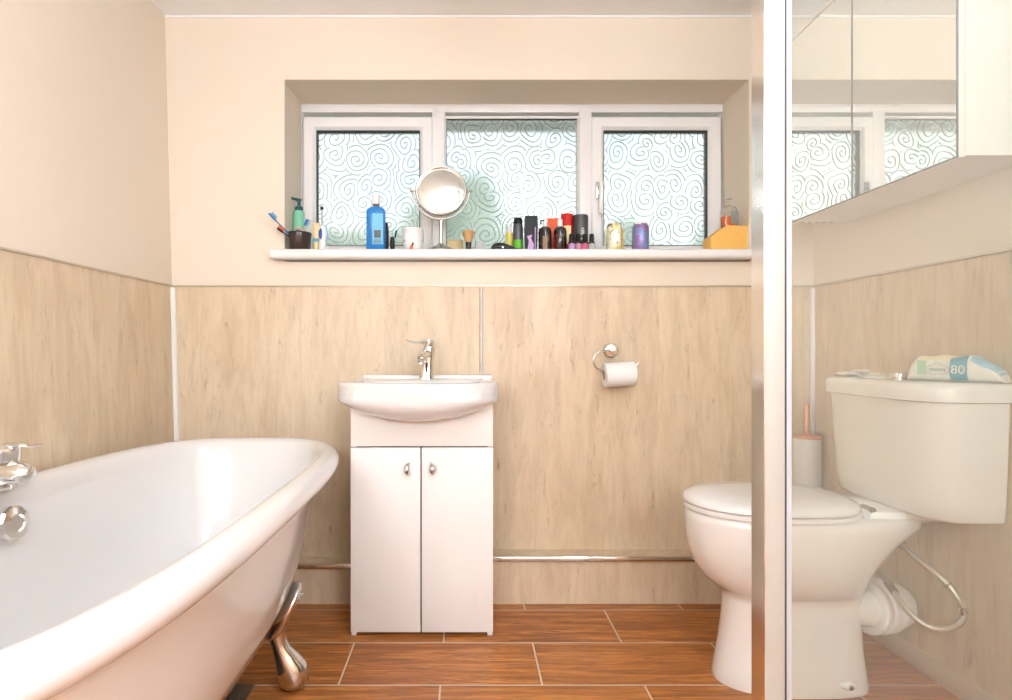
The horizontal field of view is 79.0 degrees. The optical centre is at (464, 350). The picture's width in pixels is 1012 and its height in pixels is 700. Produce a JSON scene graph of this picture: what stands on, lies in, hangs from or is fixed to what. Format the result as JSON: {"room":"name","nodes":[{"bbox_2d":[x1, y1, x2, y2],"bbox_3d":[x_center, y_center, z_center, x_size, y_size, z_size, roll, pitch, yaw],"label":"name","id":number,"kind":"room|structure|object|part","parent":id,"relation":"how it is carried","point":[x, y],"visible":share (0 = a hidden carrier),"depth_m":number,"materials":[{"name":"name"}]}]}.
{"room":"bathroom","nodes":[
{"label":"bathroom","id":0,"kind":"room"},
{"bbox_2d":[0,0,173,471],"bbox_3d":[-1.218,-0.181,0.450,0.215,2.262,3.900,0,0,0],"label":"wall","id":1,"kind":"structure","parent":0,"point":[86,353],"depth_m":1.84,"materials":[{"name":"beige paint"}]},
{"bbox_2d":[0,246,172,286],"bbox_3d":[-1.143,-0.254,0.492,0.010,0.006,3.785,0,0,0],"label":"trim","id":2,"kind":"structure","parent":1,"relation":"attached to","point":[2,248],"depth_m":1.79,"materials":[{"name":"beige metal"}]},
{"bbox_3d":[-1.129,0.348,0.450,0.037,1.204,3.900,0,0,0],"label":"wall panel","id":3,"kind":"part","parent":1,"relation":"part of","materials":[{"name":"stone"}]},
{"bbox_2d":[165,18,813,555],"bbox_3d":[0.100,-0.181,2.556,2.900,2.262,0.328,0,0,0],"label":"wall","id":4,"kind":"structure","parent":0,"point":[579,462],"depth_m":2.39,"materials":[{"name":"beige paint"}]},
{"bbox_2d":[170,287,179,440],"bbox_3d":[-1.124,0.276,2.382,0.043,1.044,0.020,0,0,0],"label":"trim","id":5,"kind":"structure","parent":4,"relation":"attached to","point":[172,289],"depth_m":2.38,"materials":[{"name":"white plastic"}]},
{"bbox_2d":[480,288,481,373],"bbox_3d":[0.062,0.262,2.389,0.011,1.016,0.006,0,0,0],"label":"trim","id":6,"kind":"structure","parent":4,"relation":"attached to","point":[480,288],"depth_m":2.39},
{"bbox_2d":[165,15,814,17],"bbox_3d":[0.096,-1.309,2.397,2.540,0.006,0.006,0,0,0],"label":"trim","id":7,"kind":"structure","parent":4,"relation":"attached to","point":[166,16],"depth_m":2.39,"materials":[{"name":"white paint"}]},
{"bbox_2d":[173,285,812,286],"bbox_3d":[0.110,-0.254,2.394,2.500,0.006,0.012,0,0,0],"label":"trim","id":8,"kind":"structure","parent":4,"relation":"attached to","point":[173,285],"depth_m":2.39,"materials":[{"name":"beige metal"}]},
{"bbox_3d":[0.109,0.348,2.396,2.514,1.204,0.008,0,0,0],"label":"wall panel","id":9,"kind":"part","parent":4,"relation":"part of","materials":[{"name":"wood"}]},
{"bbox_2d":[294,549,721,603],"bbox_3d":[0.128,0.860,2.341,2.465,0.180,0.102,0,0,0],"label":"baseboard","id":10,"kind":"structure","parent":4,"relation":"attached to","point":[520,576],"depth_m":2.30,"materials":[{"name":"laminate"}]},
{"bbox_3d":[-0.623,0.808,2.299,0.964,0.020,0.018,0,0,0],"label":"chrome edge trim","id":11,"kind":"part","parent":10,"relation":"part of","materials":[{"name":"silver metal"}]},
{"bbox_3d":[0.610,0.780,2.299,1.500,0.020,0.018,0,0,0],"label":"chrome edge trim","id":12,"kind":"part","parent":10,"relation":"part of","materials":[{"name":"silver metal"}]},
{"bbox_2d":[792,403,821,487],"bbox_3d":[1.306,0.487,2.338,0.099,0.573,0.099,0,0,0],"label":"toilet brush","id":13,"kind":"object","parent":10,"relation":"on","point":[807,446],"visible":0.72,"depth_m":2.30,"materials":[{"name":"white plastic"}]},
{"bbox_3d":[1.306,0.260,2.338,0.019,0.118,0.019,0,0,0],"label":"copper handle","id":14,"kind":"part","parent":13,"relation":"part of","materials":[{"name":"orange metal"}]},
{"bbox_2d":[270,105,750,261],"bbox_3d":[0.201,-0.712,2.522,1.898,0.714,0.375,0,0,0],"label":"window","id":15,"kind":"structure","parent":4,"relation":"in","point":[659,166],"depth_m":2.66,"materials":[{"name":"white plastic"}]},
{"bbox_2d":[291,197,304,230],"bbox_3d":[-0.687,-0.510,2.510,0.058,0.240,0.045,0,0,0],"label":"pump bottle","id":16,"kind":"object","parent":15,"relation":"on","point":[298,214],"visible":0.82,"depth_m":2.49,"materials":[{"name":"green plastic"}]},
{"bbox_2d":[287,231,311,248],"bbox_3d":[-0.648,-0.426,2.400,0.094,0.072,0.094,0,0,0],"label":"tumbler","id":17,"kind":"object","parent":15,"relation":"on","point":[298,239],"visible":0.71,"depth_m":2.36,"materials":[{"name":"brown plastic"}]},
{"bbox_2d":[268,212,288,233],"bbox_3d":[-0.692,-0.465,2.369,0.132,0.134,0.015,0,0,-23],"label":"toothbrush","id":18,"kind":"object","parent":17,"relation":"in","point":[272,215],"visible":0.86,"depth_m":2.35,"materials":[{"name":"blue plastic"}]},
{"bbox_2d":[277,225,289,237],"bbox_3d":[-0.674,-0.442,2.367,0.102,0.081,0.014,0,0,-21],"label":"toothbrush","id":19,"kind":"object","parent":17,"relation":"in","point":[281,229],"visible":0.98,"depth_m":2.35,"materials":[{"name":"orange plastic"}]},
{"bbox_2d":[304,219,309,230],"bbox_3d":[-0.636,-0.459,2.412,0.056,0.121,0.009,0,0,0],"label":"toothbrush","id":20,"kind":"object","parent":17,"relation":"in","point":[307,222],"visible":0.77,"depth_m":2.41,"materials":[{"name":"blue plastic"}]},
{"bbox_2d":[312,223,318,248],"bbox_3d":[-0.596,-0.451,2.450,0.027,0.122,0.024,0,0,0],"label":"toothpaste tube","id":21,"kind":"object","parent":15,"relation":"on","point":[315,239],"visible":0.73,"depth_m":2.44,"materials":[{"name":"yellow plastic"}]},
{"bbox_2d":[320,206,323,224],"bbox_3d":[-0.595,-0.496,2.548,0.014,0.212,0.018,0,0,0],"label":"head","id":22,"kind":"object","parent":15,"relation":"on","point":[321,207],"visible":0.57,"depth_m":2.55},
{"bbox_3d":[-0.595,-0.490,2.550,0.014,0.199,0.014,0,0,0],"label":"stem","id":23,"kind":"part","parent":22,"relation":"part of","materials":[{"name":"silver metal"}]},
{"bbox_2d":[318,225,327,248],"bbox_3d":[-0.566,-0.447,2.441,0.038,0.113,0.022,0,0,0],"label":"dispenser","id":24,"kind":"object","parent":15,"relation":"on","point":[322,233],"visible":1,"depth_m":2.43,"materials":[{"name":"white plastic"}]},
{"bbox_3d":[-0.417,-0.703,2.662,0.557,0.607,0.067,0,0,0],"label":"opening sash","id":25,"kind":"part","parent":15,"relation":"part of","materials":[{"name":"white plastic"}]},
{"bbox_3d":[-0.417,-0.702,2.664,0.450,0.503,0.004,0,0,0],"label":"pane","id":26,"kind":"part","parent":15,"relation":"part of","materials":[{"name":"clear glass"}]},
{"bbox_2d":[366,194,385,248],"bbox_3d":[-0.353,-0.505,2.429,0.075,0.230,0.040,0,0,0],"label":"mouthwash bottle","id":27,"kind":"object","parent":15,"relation":"on","point":[375,215],"visible":0.86,"depth_m":2.41,"materials":[{"name":"blue plastic"}]},
{"bbox_2d":[373,230,380,241],"bbox_3d":[-0.345,-0.450,2.410,0.032,0.051,0.001,0,0,0],"label":"print","id":28,"kind":"object","parent":27,"relation":"attached to","point":[376,233],"depth_m":2.41,"materials":[{"name":"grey paper"}]},
{"bbox_3d":[-0.344,-0.481,2.410,0.043,0.121,0.001,0,0,0],"label":"label panel","id":29,"kind":"part","parent":27,"relation":"part of","materials":[{"name":"blue paper"}]},
{"bbox_2d":[386,222,388,248],"bbox_3d":[-0.314,-0.453,2.455,0.018,0.125,0.018,0,0,0],"label":"case","id":30,"kind":"object","parent":15,"relation":"on","point":[387,227],"visible":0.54,"depth_m":2.45,"materials":[{"name":"black plastic"}]},
{"bbox_2d":[390,230,396,248],"bbox_3d":[-0.283,-0.434,2.420,0.028,0.087,0.019,0,0,0],"label":"mascara","id":31,"kind":"object","parent":15,"relation":"on","point":[392,240],"visible":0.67,"depth_m":2.41,"materials":[{"name":"black plastic"}]},
{"bbox_2d":[402,227,423,248],"bbox_3d":[-0.209,-0.440,2.460,0.087,0.100,0.087,0,0,0],"label":"tub","id":32,"kind":"object","parent":15,"relation":"on","point":[409,234],"visible":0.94,"depth_m":2.42,"materials":[{"name":"white plastic"}]},
{"bbox_3d":[-0.209,-0.464,2.460,0.087,0.052,0.087,0,0,0],"label":"screw lid","id":33,"kind":"part","parent":32,"relation":"part of","materials":[{"name":"white plastic"}]},
{"bbox_2d":[410,166,471,248],"bbox_3d":[-0.095,-0.562,2.420,0.223,0.343,0.120,0,0,27],"label":"mirror","id":34,"kind":"object","parent":15,"relation":"on","point":[439,190],"visible":0.95,"depth_m":2.41,"materials":[{"name":"silver metal"}]},
{"bbox_3d":[-0.095,-0.468,2.420,0.020,0.096,0.020,0,0,0],"label":"stem","id":35,"kind":"part","parent":34,"relation":"part of","materials":[{"name":"silver metal"}]},
{"bbox_3d":[-0.095,-0.632,2.420,0.203,0.203,0.036,0,0,0],"label":"mirror frame","id":36,"kind":"part","parent":34,"relation":"part of","materials":[{"name":"silver metal"}]},
{"bbox_2d":[418,168,463,212],"bbox_3d":[-0.095,-0.632,2.416,0.186,0.185,0.029,0,0,0],"label":"mirror glass","id":37,"kind":"object","parent":34,"relation":"attached to","point":[440,190],"depth_m":2.41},
{"bbox_2d":[447,240,462,248],"bbox_3d":[-0.040,-0.422,2.520,0.066,0.064,0.040,0,0,0],"label":"soap bar","id":38,"kind":"object","parent":15,"relation":"on","point":[455,244],"visible":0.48,"depth_m":2.50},
{"bbox_2d":[462,230,474,248],"bbox_3d":[0.014,-0.435,2.430,0.049,0.090,0.049,0,0,0],"label":"brush","id":39,"kind":"object","parent":15,"relation":"on","point":[468,235],"visible":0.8,"depth_m":2.42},
{"bbox_3d":[0.014,-0.411,2.430,0.028,0.041,0.028,0,0,0],"label":"handle","id":40,"kind":"part","parent":39,"relation":"part of","materials":[{"name":"black plastic"}]},
{"bbox_2d":[475,242,484,248],"bbox_3d":[0.061,-0.415,2.500,0.040,0.050,0.036,0,0,0],"label":"jar","id":41,"kind":"object","parent":15,"relation":"on","point":[478,245],"visible":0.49,"depth_m":2.48,"materials":[{"name":"white plastic"}]},
{"bbox_2d":[491,242,516,248],"bbox_3d":[0.159,-0.408,2.404,0.120,0.036,0.047,0,0,0],"label":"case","id":42,"kind":"object","parent":15,"relation":"on","point":[497,245],"visible":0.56,"depth_m":2.38,"materials":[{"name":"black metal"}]},
{"bbox_2d":[505,226,512,245],"bbox_3d":[0.181,-0.448,2.490,0.033,0.116,0.033,0,0,0],"label":"oil bottle","id":43,"kind":"object","parent":15,"relation":"on","point":[509,235],"visible":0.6,"depth_m":2.48,"materials":[{"name":"yellow plastic"}]},
{"bbox_3d":[0.203,-0.712,2.664,0.575,0.592,0.004,0,0,0],"label":"pane","id":44,"kind":"part","parent":15,"relation":"part of","materials":[{"name":"clear glass"}]},
{"bbox_2d":[513,217,522,248],"bbox_3d":[0.212,-0.462,2.450,0.041,0.143,0.041,0,0,0],"label":"bottle","id":45,"kind":"object","parent":15,"relation":"on","point":[517,226],"visible":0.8,"depth_m":2.43,"materials":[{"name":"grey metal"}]},
{"bbox_2d":[524,216,537,248],"bbox_3d":[0.263,-0.463,2.439,0.050,0.145,0.037,0,0,0],"label":"carton","id":46,"kind":"object","parent":15,"relation":"on","point":[530,222],"visible":0.78,"depth_m":2.42,"materials":[{"name":"cardboard"}]},
{"bbox_2d":[538,219,551,248],"bbox_3d":[0.317,-0.456,2.430,0.052,0.131,0.053,0,0,0],"label":"bottle","id":47,"kind":"object","parent":15,"relation":"on","point":[545,233],"visible":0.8,"depth_m":2.41,"materials":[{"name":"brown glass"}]},
{"bbox_3d":[0.314,-0.425,2.407,0.018,0.054,0.008,0,0,0],"label":"label panel","id":48,"kind":"part","parent":47,"relation":"part of","materials":[{"name":"brown paper"}]},
{"bbox_2d":[546,218,558,248],"bbox_3d":[0.360,-0.468,2.530,0.054,0.155,0.032,0,0,0],"label":"carton","id":49,"kind":"object","parent":15,"relation":"on","point":[552,222],"visible":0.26,"depth_m":2.51,"materials":[{"name":"orange cardboard"}]},
{"bbox_2d":[553,219,566,248],"bbox_3d":[0.377,-0.456,2.430,0.052,0.131,0.052,0,0,0],"label":"bottle","id":50,"kind":"object","parent":15,"relation":"on","point":[560,233],"visible":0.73,"depth_m":2.41,"materials":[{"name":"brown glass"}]},
{"bbox_2d":[561,213,572,248],"bbox_3d":[0.416,-0.474,2.500,0.051,0.167,0.052,0,0,0],"label":"tin","id":51,"kind":"object","parent":15,"relation":"on","point":[567,218],"visible":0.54,"depth_m":2.48,"materials":[{"name":"red metal"}]},
{"bbox_2d":[568,234,574,248],"bbox_3d":[0.419,-0.425,2.410,0.026,0.070,0.026,0,0,0],"label":"bottle","id":52,"kind":"object","parent":15,"relation":"on","point":[571,244],"visible":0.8,"depth_m":2.40,"materials":[{"name":"purple glass"}]},
{"bbox_3d":[0.419,-0.407,2.401,0.025,0.027,0.009,0,0,0],"label":"label panel","id":53,"kind":"part","parent":52,"relation":"part of","materials":[{"name":"paper"}]},
{"bbox_2d":[575,234,581,248],"bbox_3d":[0.446,-0.425,2.410,0.026,0.070,0.026,0,0,0],"label":"bottle","id":54,"kind":"object","parent":15,"relation":"on","point":[578,244],"visible":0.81,"depth_m":2.40,"materials":[{"name":"pink glass"}]},
{"bbox_3d":[0.446,-0.407,2.401,0.025,0.027,0.009,0,0,0],"label":"label panel","id":55,"kind":"part","parent":54,"relation":"part of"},
{"bbox_2d":[573,214,587,241],"bbox_3d":[0.468,-0.469,2.480,0.062,0.158,0.063,0,0,0],"label":"tin","id":56,"kind":"object","parent":15,"relation":"on","point":[580,221],"visible":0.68,"depth_m":2.45,"materials":[{"name":"metal"}]},
{"bbox_2d":[582,234,587,248],"bbox_3d":[0.472,-0.425,2.410,0.026,0.070,0.026,0,0,0],"label":"bottle","id":57,"kind":"object","parent":15,"relation":"on","point":[585,239],"visible":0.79,"depth_m":2.40,"materials":[{"name":"pink glass"}]},
{"bbox_3d":[0.472,-0.407,2.401,0.025,0.027,0.009,0,0,0],"label":"label panel","id":58,"kind":"part","parent":57,"relation":"part of","materials":[{"name":"pink paper"}]},
{"bbox_2d":[588,234,594,248],"bbox_3d":[0.498,-0.425,2.410,0.026,0.070,0.026,0,0,0],"label":"bottle","id":59,"kind":"object","parent":15,"relation":"on","point":[591,244],"visible":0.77,"depth_m":2.40,"materials":[{"name":"white glass"}]},
{"bbox_3d":[0.498,-0.407,2.401,0.025,0.027,0.009,0,0,0],"label":"label panel","id":60,"kind":"part","parent":59,"relation":"part of","materials":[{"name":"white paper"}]},
{"bbox_3d":[0.574,-0.687,2.623,0.028,0.073,0.010,0,0,0],"label":"handle","id":61,"kind":"part","parent":15,"relation":"part of","materials":[{"name":"silver metal"}]},
{"bbox_3d":[0.578,-0.651,2.604,0.021,0.138,0.032,0,0,0],"label":"handle","id":62,"kind":"part","parent":15,"relation":"part of","materials":[{"name":"white plastic"}]},
{"bbox_2d":[606,223,622,248],"bbox_3d":[0.591,-0.447,2.420,0.066,0.112,0.066,0,0,0],"label":"can","id":63,"kind":"object","parent":15,"relation":"on","point":[614,231],"visible":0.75,"depth_m":2.39,"materials":[{"name":"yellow metal"}]},
{"bbox_2d":[632,223,648,248],"bbox_3d":[0.693,-0.447,2.420,0.066,0.112,0.066,0,0,0],"label":"can","id":64,"kind":"object","parent":15,"relation":"on","point":[640,231],"visible":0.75,"depth_m":2.39,"materials":[{"name":"purple metal"}]},
{"bbox_3d":[0.822,-0.702,2.664,0.452,0.503,0.004,0,0,0],"label":"pane","id":65,"kind":"part","parent":15,"relation":"part of","materials":[{"name":"clear glass"}]},
{"bbox_3d":[0.822,-0.703,2.662,0.559,0.607,0.067,0,0,0],"label":"opening sash","id":66,"kind":"part","parent":15,"relation":"part of","materials":[{"name":"white plastic"}]},
{"bbox_2d":[703,225,746,248],"bbox_3d":[1.056,-0.443,2.458,0.172,0.106,0.085,0,0,0],"label":"box","id":67,"kind":"object","parent":15,"relation":"on","point":[730,236],"visible":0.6,"depth_m":2.42,"materials":[{"name":"orange cardboard"}]},
{"bbox_2d":[721,198,737,227],"bbox_3d":[1.060,-0.553,2.459,0.059,0.115,0.041,0,0,0],"label":"bottle","id":68,"kind":"object","parent":67,"relation":"on","point":[729,213],"visible":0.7,"depth_m":2.44,"materials":[{"name":"clear plastic"}]},
{"bbox_2d":[592,343,639,371],"bbox_3d":[0.576,0.025,2.361,0.179,0.112,0.062,0,0,0],"label":"toilet roll holder","id":69,"kind":"object","parent":4,"relation":"attached to","point":[611,350],"visible":0.85,"depth_m":2.38,"materials":[{"name":"silver metal"}]},
{"bbox_2d":[601,361,637,386],"bbox_3d":[0.587,0.089,2.338,0.121,0.100,0.093,0,0,-3],"label":"toilet roll","id":70,"kind":"object","parent":69,"relation":"on","point":[615,374],"visible":0.98,"depth_m":2.30,"materials":[{"name":"white paper"}]},
{"bbox_2d":[810,288,814,433],"bbox_3d":[1.352,0.262,2.384,0.016,1.016,0.016,0,0,0],"label":"trim","id":71,"kind":"structure","parent":4,"relation":"attached to","point":[812,290],"depth_m":2.38,"materials":[{"name":"white plastic"}]},
{"bbox_2d":[151,0,829,15],"bbox_3d":[0.100,-1.362,0.610,2.900,0.100,4.220,0,0,0],"label":"ceiling","id":72,"kind":"structure","parent":0,"point":[167,7],"depth_m":2.33,"materials":[{"name":"white paint"}]},
{"bbox_2d":[236,604,959,699],"bbox_3d":[0.100,1.010,0.600,2.900,0.120,4.200,0,0,0],"label":"floor","id":73,"kind":"structure","parent":0,"point":[532,651],"depth_m":1.88,"materials":[{"name":"brown tile"}]},
{"bbox_2d":[0,437,338,699],"bbox_3d":[-0.735,0.575,1.320,0.750,0.748,1.738,0,0,0],"label":"bathtub","id":74,"kind":"object","parent":73,"relation":"on","point":[160,571],"visible":1,"depth_m":1.42,"materials":[{"name":"white ceramic"}]},
{"bbox_3d":[-1.026,0.385,1.367,0.068,0.080,0.079,0,0,0],"label":"overflow knob","id":75,"kind":"part","parent":74,"relation":"part of","materials":[{"name":"silver metal"}]},
{"bbox_3d":[-1.011,0.273,1.360,0.113,0.063,0.060,0,0,0],"label":"spout","id":76,"kind":"part","parent":74,"relation":"part of","materials":[{"name":"silver metal"}]},
{"bbox_3d":[-0.992,0.223,1.360,0.115,0.044,0.057,0,0,0],"label":"lever","id":77,"kind":"part","parent":74,"relation":"part of","materials":[{"name":"silver metal"}]},
{"bbox_2d":[351,404,492,634],"bbox_3d":[-0.144,0.549,2.154,0.475,0.801,0.277,0,0,0],"label":"vanity unit","id":78,"kind":"object","parent":73,"relation":"on","point":[422,491],"visible":0.94,"depth_m":2.04,"materials":[{"name":"white wood"}]},
{"bbox_3d":[-0.265,0.630,2.051,0.233,0.616,0.018,0,0,0],"label":"door","id":79,"kind":"part","parent":78,"relation":"part of","materials":[{"name":"white wood"}]},
{"bbox_3d":[-0.191,0.393,2.030,0.016,0.048,0.030,0,0,17],"label":"door handle","id":80,"kind":"part","parent":78,"relation":"part of","materials":[{"name":"silver metal"}]},
{"bbox_2d":[338,339,498,420],"bbox_3d":[-0.154,0.094,2.144,0.532,0.274,0.489,0,0,0],"label":"washbasin","id":81,"kind":"object","parent":78,"relation":"in","point":[426,395],"visible":1,"depth_m":1.93,"materials":[{"name":"white ceramic"}]},
{"bbox_2d":[338,377,498,420],"bbox_3d":[-0.154,0.166,2.143,0.532,0.129,0.486,0,0,0],"label":"basin","id":82,"kind":"object","parent":81,"relation":"in","point":[393,398],"depth_m":1.92,"materials":[{"name":"white ceramic"}]},
{"bbox_2d":[406,339,433,379],"bbox_3d":[-0.164,0.031,2.195,0.104,0.147,0.164,0,0,0],"label":"mixer tap","id":83,"kind":"object","parent":81,"relation":"on","point":[425,357],"depth_m":2.22,"materials":[{"name":"silver metal"}]},
{"bbox_3d":[-0.109,0.393,2.030,0.016,0.048,0.030,0,0,-17],"label":"door handle","id":84,"kind":"part","parent":78,"relation":"part of","materials":[{"name":"silver metal"}]},
{"bbox_3d":[-0.025,0.630,2.051,0.238,0.616,0.018,0,0,0],"label":"door","id":85,"kind":"part","parent":78,"relation":"part of","materials":[{"name":"white wood"}]},
{"bbox_2d":[751,0,791,699],"bbox_3d":[0.973,-0.150,1.226,0.774,2.200,0.055,0,0,0],"label":"shower door frame","id":86,"kind":"structure","parent":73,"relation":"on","point":[771,20],"depth_m":1.20,"materials":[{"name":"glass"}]},
{"bbox_3d":[0.608,-0.150,1.227,0.039,2.200,0.054,0,0,0],"label":"post","id":87,"kind":"part","parent":86,"relation":"part of","materials":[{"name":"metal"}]},
{"bbox_2d":[682,372,1011,698],"bbox_3d":[1.002,0.506,1.906,0.711,0.888,0.787,0,0,0],"label":"toilet","id":88,"kind":"object","parent":73,"relation":"on","point":[910,454],"visible":0.97,"depth_m":1.67,"materials":[{"name":"white ceramic"}]},
{"bbox_3d":[0.879,0.423,1.790,0.466,0.033,0.372,0,0,0],"label":"seat lid","id":89,"kind":"part","parent":88,"relation":"part of","materials":[{"name":"white plastic"}]},
{"bbox_3d":[0.883,0.450,1.790,0.472,0.014,0.368,0,0,0],"label":"seat","id":90,"kind":"part","parent":88,"relation":"part of","materials":[{"name":"white plastic"}]},
{"bbox_2d":[833,369,887,376],"bbox_3d":[1.233,0.068,1.910,0.085,0.022,0.150,0,0,0],"label":"packet","id":91,"kind":"object","parent":88,"relation":"on","point":[862,373],"visible":1,"depth_m":1.90,"materials":[{"name":"white plastic"}]},
{"bbox_3d":[1.251,0.106,1.778,0.212,0.052,0.531,0,0,0],"label":"cistern lid","id":92,"kind":"part","parent":88,"relation":"part of","materials":[{"name":"beige ceramic"}]},
{"bbox_2d":[907,355,1011,382],"bbox_3d":[1.291,0.044,1.609,0.075,0.070,0.215,0,0,-27],"label":"pack","id":93,"kind":"object","parent":88,"relation":"on","point":[970,368],"visible":1,"depth_m":1.58},
{"bbox_3d":[1.277,0.018,1.635,0.058,0.017,0.101,0,0,-27],"label":"yellow panel","id":94,"kind":"part","parent":93,"relation":"part of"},
{"bbox_3d":[1.326,0.038,1.544,0.068,0.053,0.059,0,0,-27],"label":"blue panel","id":95,"kind":"part","parent":93,"relation":"part of","materials":[{"name":"plastic"}]},
{"bbox_2d":[814,0,1011,699],"bbox_3d":[1.453,-0.181,0.450,0.186,2.262,3.900,0,0,0],"label":"wall","id":96,"kind":"structure","parent":0,"point":[882,323],"depth_m":1.76,"materials":[{"name":"beige paint"}]},
{"bbox_2d":[792,0,1011,223],"bbox_3d":[1.258,-0.773,1.811,0.215,0.639,0.758,0,0,0],"label":"upper cabinet","id":97,"kind":"object","parent":96,"relation":"attached to","point":[895,103],"visible":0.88,"depth_m":1.66,"materials":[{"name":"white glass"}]},
{"bbox_2d":[792,0,850,220],"bbox_3d":[1.152,-0.773,2.006,0.004,0.633,0.362,0,0,0],"label":"mirror","id":98,"kind":"object","parent":97,"relation":"attached to","point":[821,52],"depth_m":1.97,"materials":[{"name":"clear glass"}]},
{"bbox_3d":[1.162,-0.773,2.006,0.016,0.639,0.368,0,0,0],"label":"door","id":99,"kind":"part","parent":97,"relation":"part of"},
{"bbox_2d":[853,0,955,196],"bbox_3d":[1.152,-0.773,1.626,0.004,0.633,0.381,0,0,0],"label":"mirror","id":100,"kind":"object","parent":97,"relation":"attached to","point":[904,51],"depth_m":1.61,"materials":[{"name":"clear glass"}]},
{"bbox_3d":[1.162,-0.773,1.626,0.016,0.639,0.387,0,0,0],"label":"door","id":101,"kind":"part","parent":97,"relation":"part of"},
{"bbox_2d":[813,247,1011,286],"bbox_3d":[1.360,-0.254,0.492,0.012,0.006,3.785,0,0,0],"label":"trim","id":102,"kind":"structure","parent":96,"relation":"attached to","point":[1006,249],"depth_m":1.81,"materials":[{"name":"beige metal"}]},
{"bbox_3d":[1.363,0.348,0.495,0.006,1.204,3.790,0,0,0],"label":"wall panel","id":103,"kind":"part","parent":96,"relation":"part of","materials":[{"name":"wood"}]},
{"bbox_2d":[868,634,997,699],"bbox_3d":[1.354,0.919,1.764,0.012,0.062,1.058,0,0,0],"label":"baseboard","id":104,"kind":"structure","parent":96,"relation":"attached to","point":[950,680],"depth_m":1.76,"materials":[{"name":"beige wood"}]}
]}

